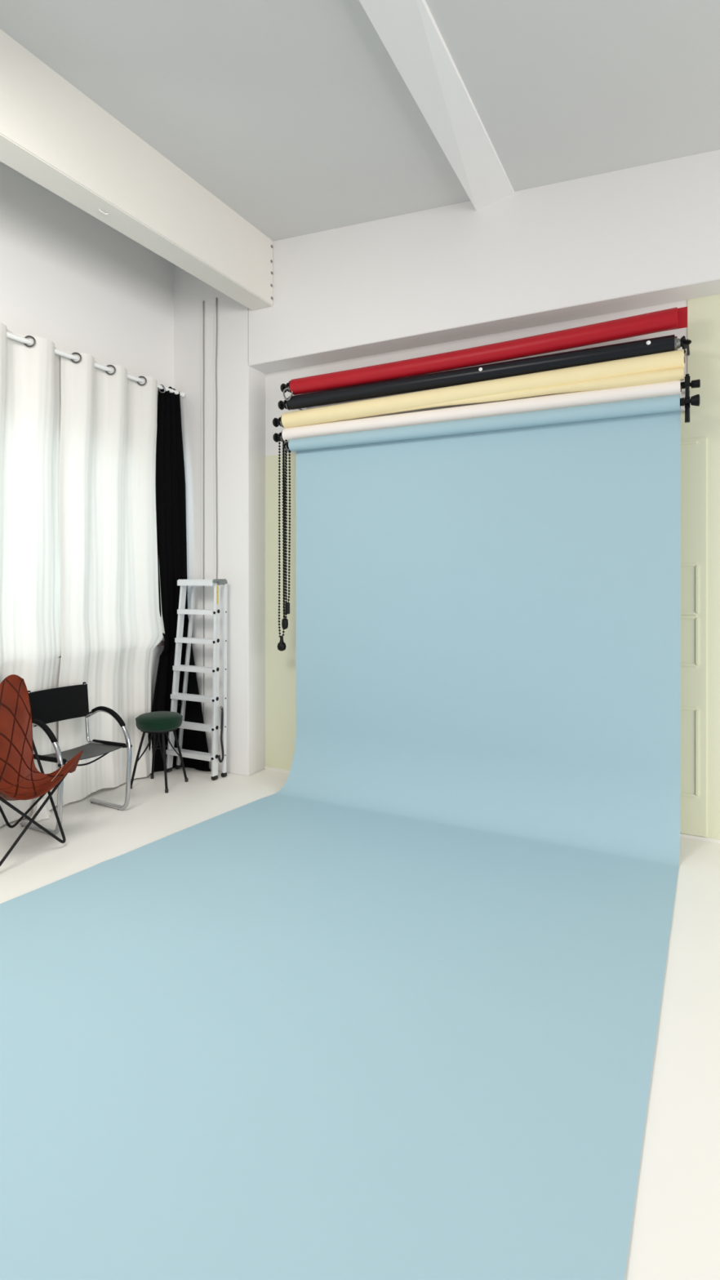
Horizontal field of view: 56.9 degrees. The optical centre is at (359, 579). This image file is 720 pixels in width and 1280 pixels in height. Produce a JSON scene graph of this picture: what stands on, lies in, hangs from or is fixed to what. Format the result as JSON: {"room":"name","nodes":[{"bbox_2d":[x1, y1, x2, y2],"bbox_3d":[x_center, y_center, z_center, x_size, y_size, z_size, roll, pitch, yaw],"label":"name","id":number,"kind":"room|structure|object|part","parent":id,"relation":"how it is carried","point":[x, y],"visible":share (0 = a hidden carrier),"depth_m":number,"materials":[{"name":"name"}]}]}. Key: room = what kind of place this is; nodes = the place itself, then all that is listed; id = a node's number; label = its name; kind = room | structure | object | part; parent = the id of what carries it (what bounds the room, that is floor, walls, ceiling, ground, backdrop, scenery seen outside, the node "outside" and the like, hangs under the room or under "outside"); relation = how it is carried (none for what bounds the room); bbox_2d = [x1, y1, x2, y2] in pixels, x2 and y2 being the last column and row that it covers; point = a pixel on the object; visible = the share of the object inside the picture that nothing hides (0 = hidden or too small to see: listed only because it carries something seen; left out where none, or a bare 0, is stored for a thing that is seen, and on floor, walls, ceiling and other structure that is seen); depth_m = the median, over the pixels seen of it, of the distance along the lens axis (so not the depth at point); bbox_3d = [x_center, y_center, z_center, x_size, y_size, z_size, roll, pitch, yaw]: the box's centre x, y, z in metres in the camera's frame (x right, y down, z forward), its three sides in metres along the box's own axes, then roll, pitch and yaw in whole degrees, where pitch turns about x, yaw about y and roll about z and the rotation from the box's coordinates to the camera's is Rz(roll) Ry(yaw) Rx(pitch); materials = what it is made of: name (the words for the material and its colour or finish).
{"room":"studio","nodes":[
{"label":"studio","id":0,"kind":"room"},
{"bbox_2d":[0,162,173,711],"bbox_3d":[-2.899,-0.700,3.578,0.250,4.600,5.064,0,0,28],"label":"wall","id":1,"kind":"structure","parent":0,"point":[70,279],"depth_m":4.92,"materials":[{"name":"paint"}]},
{"bbox_2d":[6,331,185,397],"bbox_3d":[-2.288,-1.558,4.324,0.142,0.092,3.151,0,0,28],"label":"curtain rod","id":2,"kind":"object","parent":1,"relation":"attached to","point":[11,335],"visible":0.62,"depth_m":4.72,"materials":[{"name":"white metal"}]},
{"bbox_2d":[0,321,61,826],"bbox_3d":[-2.489,-0.011,3.846,0.189,3.212,1.928,0,0,28],"label":"curtain","id":3,"kind":"object","parent":2,"relation":"hanging from","point":[30,380],"visible":0.79,"depth_m":4.42,"materials":[{"name":"white fabric"}]},
{"bbox_2d":[57,349,164,805],"bbox_3d":[-1.847,-0.015,5.095,0.131,3.205,1.001,0,0,28],"label":"curtain","id":4,"kind":"object","parent":2,"relation":"hanging from","point":[111,624],"visible":0.88,"depth_m":5.02,"materials":[{"name":"white fabric"}]},
{"bbox_2d":[147,384,211,775],"bbox_3d":[-1.512,-0.011,5.567,0.508,3.213,0.225,0,0,-15],"label":"curtain","id":5,"kind":"object","parent":2,"relation":"hanging from","point":[171,495],"visible":0.83,"depth_m":5.58,"materials":[{"name":"black fabric"}]},
{"bbox_2d":[57,640,164,657],"bbox_3d":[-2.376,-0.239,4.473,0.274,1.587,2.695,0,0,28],"label":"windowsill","id":6,"kind":"structure","parent":1,"relation":"in","point":[162,642],"depth_m":5.55,"materials":[{"name":"white"}]},
{"bbox_2d":[0,0,719,241],"bbox_3d":[-0.360,-2.773,2.500,5.750,0.754,5.500,0,0,28],"label":"ceiling","id":7,"kind":"structure","parent":0,"point":[297,116],"depth_m":3.53,"materials":[{"name":"paint"}]},
{"bbox_2d":[0,766,719,1279],"bbox_3d":[-0.360,1.650,2.500,5.750,0.100,5.500,0,0,28],"label":"floor","id":8,"kind":"structure","parent":0,"point":[675,1233],"depth_m":2.63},
{"bbox_2d":[0,674,83,866],"bbox_3d":[-2.071,1.086,3.872,0.589,0.976,0.618,0,0,28],"label":"chair","id":9,"kind":"object","parent":8,"relation":"on","point":[20,777],"visible":1,"depth_m":3.99,"materials":[{"name":"brown leather"}]},
{"bbox_3d":[-2.107,1.093,4.066,0.733,0.963,0.342,0,0,-18],"label":"frame rod","id":10,"kind":"part","parent":9,"relation":"part of","materials":[{"name":"black metal"}]},
{"bbox_3d":[-2.089,1.093,3.847,0.519,0.963,0.546,0,0,28],"label":"frame rod","id":11,"kind":"part","parent":9,"relation":"part of","materials":[{"name":"black metal"}]},
{"bbox_3d":[-2.061,1.093,3.901,0.519,0.963,0.546,0,0,28],"label":"frame rod","id":12,"kind":"part","parent":9,"relation":"part of","materials":[{"name":"black metal"}]},
{"bbox_2d":[19,681,132,835],"bbox_3d":[-1.895,1.165,4.442,0.445,0.869,0.564,0,0,31],"label":"armchair","id":13,"kind":"object","parent":8,"relation":"on","point":[59,704],"visible":0.84,"depth_m":4.54,"materials":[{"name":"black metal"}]},
{"bbox_3d":[-2.005,1.252,4.229,0.417,0.695,0.079,0,0,31],"label":"frame","id":14,"kind":"part","parent":13,"relation":"part of","materials":[{"name":"silver metal"}]},
{"bbox_3d":[-2.060,0.857,4.538,0.063,0.226,0.448,0,0,31],"label":"backrest","id":15,"kind":"part","parent":13,"relation":"part of","materials":[{"name":"black leather"}]},
{"bbox_3d":[-1.868,1.156,4.424,0.326,0.035,0.466,0,0,31],"label":"seat","id":16,"kind":"part","parent":13,"relation":"part of","materials":[{"name":"grey leather"}]},
{"bbox_3d":[-1.795,0.952,4.639,0.399,0.426,0.027,0,0,28],"label":"post","id":17,"kind":"part","parent":13,"relation":"part of","materials":[{"name":"silver metal"}]},
{"bbox_3d":[-1.758,1.252,4.647,0.417,0.695,0.080,0,0,28],"label":"frame","id":18,"kind":"part","parent":13,"relation":"part of","materials":[{"name":"silver metal"}]},
{"bbox_2d":[130,711,188,793],"bbox_3d":[-1.560,1.320,5.160,0.354,0.560,0.354,0,0,20],"label":"stool","id":19,"kind":"object","parent":8,"relation":"on","point":[158,722],"visible":0.98,"depth_m":5.08,"materials":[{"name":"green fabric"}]},
{"bbox_3d":[-1.707,1.376,5.098,0.124,0.441,0.018,0,0,-23],"label":"leg","id":20,"kind":"part","parent":19,"relation":"part of","materials":[{"name":"black metal"}]},
{"bbox_3d":[-1.641,1.376,5.288,0.018,0.440,0.120,0,0,-32],"label":"leg","id":21,"kind":"part","parent":19,"relation":"part of","materials":[{"name":"black metal"}]},
{"bbox_2d":[135,711,182,732],"bbox_3d":[-1.560,1.096,5.160,0.348,0.112,0.348,0,0,28],"label":"seat cushion","id":22,"kind":"object","parent":19,"relation":"on","point":[158,721],"depth_m":5.04,"materials":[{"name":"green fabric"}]},
{"bbox_3d":[-1.560,1.158,5.160,0.280,0.012,0.280,0,0,28],"label":"seat","id":23,"kind":"part","parent":19,"relation":"part of","materials":[{"name":"black"}]},
{"bbox_3d":[-1.478,1.376,5.026,0.018,0.440,0.123,0,0,-31],"label":"leg","id":24,"kind":"part","parent":19,"relation":"part of","materials":[{"name":"black metal"}]},
{"bbox_3d":[-1.419,1.376,5.228,0.123,0.440,0.019,0,0,-26],"label":"leg","id":25,"kind":"part","parent":19,"relation":"part of","materials":[{"name":"black metal"}]},
{"bbox_2d":[165,578,227,780],"bbox_3d":[-1.345,0.798,5.452,0.537,1.603,0.186,0,0,28],"label":"step ladder","id":26,"kind":"object","parent":8,"relation":"on","point":[180,639],"visible":0.97,"depth_m":5.38,"materials":[{"name":"metal"}]},
{"bbox_3d":[-1.461,0.797,5.582,0.182,1.547,0.036,0,0,19],"label":"leg","id":27,"kind":"part","parent":26,"relation":"part of","materials":[{"name":"metal"}]},
{"bbox_3d":[-1.100,0.797,5.394,0.030,1.546,0.057,0,0,28],"label":"leg","id":28,"kind":"part","parent":26,"relation":"part of","materials":[{"name":"metal"}]},
{"bbox_2d":[173,149,719,839],"bbox_3d":[0.823,-0.700,4.767,5.750,4.600,0.486,0,0,28],"label":"wall","id":29,"kind":"structure","parent":0,"point":[643,239],"depth_m":4.85,"materials":[{"name":"paint"}]},
{"bbox_2d":[0,28,272,310],"bbox_3d":[-1.951,-2.506,3.085,0.210,0.688,5.066,0,0,28],"label":"beam","id":30,"kind":"structure","parent":29,"relation":"attached to","point":[52,134],"depth_m":3.93,"materials":[{"name":"paint"}]},
{"bbox_2d":[201,300,204,721],"bbox_3d":[-1.326,-0.400,5.609,0.029,3.900,0.016,0,0,28],"label":"cable","id":31,"kind":"object","parent":29,"relation":"attached to","point":[202,302],"visible":0.85,"depth_m":5.61,"materials":[{"name":"grey plastic"}]},
{"bbox_2d":[213,297,217,578],"bbox_3d":[-1.203,-0.400,5.545,0.038,3.900,0.016,0,0,28],"label":"cable","id":32,"kind":"object","parent":29,"relation":"attached to","point":[215,299],"visible":0.63,"depth_m":5.54,"materials":[{"name":"grey plastic"}]},
{"bbox_2d":[280,386,307,451],"bbox_3d":[-0.538,-1.280,5.268,0.115,0.640,0.347,0,0,28],"label":"bracket","id":33,"kind":"object","parent":29,"relation":"attached to","point":[287,408],"visible":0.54,"depth_m":5.19,"materials":[{"name":"white metal"}]},
{"bbox_2d":[284,450,290,613],"bbox_3d":[-0.565,-0.370,5.173,0.043,1.280,0.052,0,0,-27],"label":"pull chain","id":34,"kind":"object","parent":33,"relation":"hanging from","point":[286,604],"visible":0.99,"depth_m":5.16,"materials":[{"name":"black plastic"}]},
{"bbox_2d":[0,394,700,1279],"bbox_3d":[-0.591,0.258,2.508,3.308,2.674,4.978,0,0,28],"label":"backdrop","id":35,"kind":"structure","parent":33,"relation":"hanging from","point":[390,1011],"depth_m":2.96,"materials":[{"name":"blue paper"}]},
{"bbox_3d":[1.910,-1.032,3.842,0.104,0.068,0.068,0,0,28],"label":"clamp knob","id":36,"kind":"part","parent":35,"relation":"part of","materials":[{"name":"black plastic"}]},
{"bbox_2d":[272,349,684,428],"bbox_3d":[0.616,-1.262,4.583,2.928,0.183,0.125,0,0,28],"label":"roll","id":37,"kind":"object","parent":33,"relation":"on","point":[665,366],"visible":1,"depth_m":4.31,"materials":[{"name":"beige paper"}]},
{"bbox_3d":[-0.656,-1.242,5.248,0.058,0.073,0.073,0,0,28],"label":"clamp knob","id":38,"kind":"part","parent":37,"relation":"part of","materials":[{"name":"black plastic"}]},
{"bbox_2d":[280,306,687,395],"bbox_3d":[0.655,-1.526,4.565,2.865,0.176,0.119,0,0,28],"label":"roll","id":39,"kind":"object","parent":33,"relation":"on","point":[673,318],"visible":0.98,"depth_m":4.37,"materials":[{"name":"red paper"}]},
{"bbox_3d":[-0.589,-1.503,5.214,0.058,0.073,0.073,0,0,28],"label":"clamp knob","id":40,"kind":"part","parent":39,"relation":"part of","materials":[{"name":"black plastic"}]},
{"bbox_2d":[282,387,293,400],"bbox_3d":[-0.558,-1.435,5.147,0.091,0.106,0.034,0,0,28],"label":"pull chain","id":41,"kind":"object","parent":39,"relation":"hanging from","point":[286,388],"visible":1,"depth_m":5.14,"materials":[{"name":"silver metal"}]},
{"bbox_2d":[277,334,691,409],"bbox_3d":[0.653,-1.387,4.562,2.910,0.122,0.112,0,0,28],"label":"roll","id":42,"kind":"object","parent":33,"relation":"attached to","point":[667,343],"visible":0.95,"depth_m":4.41,"materials":[{"name":"black paper"}]},
{"bbox_3d":[-0.610,-1.372,5.224,0.058,0.073,0.073,0,0,28],"label":"clamp knob","id":43,"kind":"part","parent":42,"relation":"part of","materials":[{"name":"black plastic"}]},
{"bbox_3d":[1.917,-1.379,3.906,0.061,0.099,0.073,0,0,28],"label":"wing knob","id":44,"kind":"part","parent":42,"relation":"part of","materials":[{"name":"black plastic"}]},
{"bbox_2d":[272,379,700,442],"bbox_3d":[0.656,-1.134,4.589,3.020,0.115,0.111,0,0,28],"label":"roll","id":45,"kind":"object","parent":33,"relation":"attached to","point":[669,388],"visible":0.73,"depth_m":4.42,"materials":[{"name":"white paper"}]},
{"bbox_3d":[-0.656,-1.128,5.277,0.058,0.073,0.073,0,0,28],"label":"clamp knob","id":46,"kind":"part","parent":45,"relation":"part of","materials":[{"name":"black plastic"}]},
{"bbox_2d":[277,439,286,651],"bbox_3d":[-0.618,-0.272,5.240,0.071,1.674,0.071,0,0,28],"label":"pull chain","id":47,"kind":"object","parent":45,"relation":"hanging from","point":[282,646],"visible":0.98,"depth_m":5.24,"materials":[{"name":"black plastic"}]},
{"bbox_2d":[281,439,288,629],"bbox_3d":[-0.589,-0.360,5.208,0.052,1.500,0.052,0,0,28],"label":"pull chain","id":48,"kind":"object","parent":45,"relation":"hanging from","point":[284,621],"visible":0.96,"depth_m":5.21,"materials":[{"name":"black plastic"}]},
{"bbox_3d":[1.950,-1.150,3.917,0.104,0.048,0.048,0,0,28],"label":"clamp knob","id":49,"kind":"part","parent":45,"relation":"part of","materials":[{"name":"black plastic"}]},
{"bbox_2d":[359,0,514,210],"bbox_3d":[-0.265,-2.752,2.206,0.260,0.495,5.066,0,0,28],"label":"beam","id":50,"kind":"structure","parent":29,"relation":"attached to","point":[408,30],"depth_m":3.49,"materials":[{"name":"paint"}]},
{"bbox_2d":[264,766,719,843],"bbox_3d":[1.282,1.589,4.508,4.698,0.022,0.020,0,0,28],"label":"baseboard","id":51,"kind":"structure","parent":29,"relation":"attached to","point":[684,835],"depth_m":4.10,"materials":[{"name":"white"}]},
{"bbox_2d":[684,338,689,422],"bbox_3d":[1.975,-1.165,3.997,0.028,0.490,0.285,0,0,28],"label":"bracket","id":52,"kind":"object","parent":29,"relation":"attached to","point":[686,377],"visible":0.93,"depth_m":3.87,"materials":[{"name":"black plastic"}]},
{"bbox_3d":[1.981,-1.400,4.008,0.014,0.020,0.260,0,0,28],"label":"hook arm","id":53,"kind":"part","parent":52,"relation":"part of","materials":[{"name":"black plastic"}]},
{"bbox_2d":[680,437,706,836],"bbox_3d":[1.582,0.355,4.352,1.220,2.450,0.019,0,0,28],"label":"door","id":54,"kind":"structure","parent":29,"relation":"in","point":[693,451],"depth_m":4.10,"materials":[{"name":"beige paint"}]},
{"bbox_3d":[1.581,-0.845,4.350,1.120,0.022,0.014,0,0,28],"label":"panel moulding","id":55,"kind":"part","parent":54,"relation":"part of","materials":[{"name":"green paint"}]},
{"bbox_3d":[1.581,0.060,4.350,1.142,0.322,0.014,0,0,28],"label":"panel moulding","id":56,"kind":"part","parent":54,"relation":"part of","materials":[{"name":"green paint"}]},
{"bbox_3d":[1.581,0.383,4.350,1.142,0.317,0.014,0,0,28],"label":"panel moulding","id":57,"kind":"part","parent":54,"relation":"part of","materials":[{"name":"green paint"}]},
{"bbox_3d":[1.581,1.067,4.350,1.142,0.557,0.014,0,0,28],"label":"panel moulding","id":58,"kind":"part","parent":54,"relation":"part of","materials":[{"name":"green paint"}]}
]}

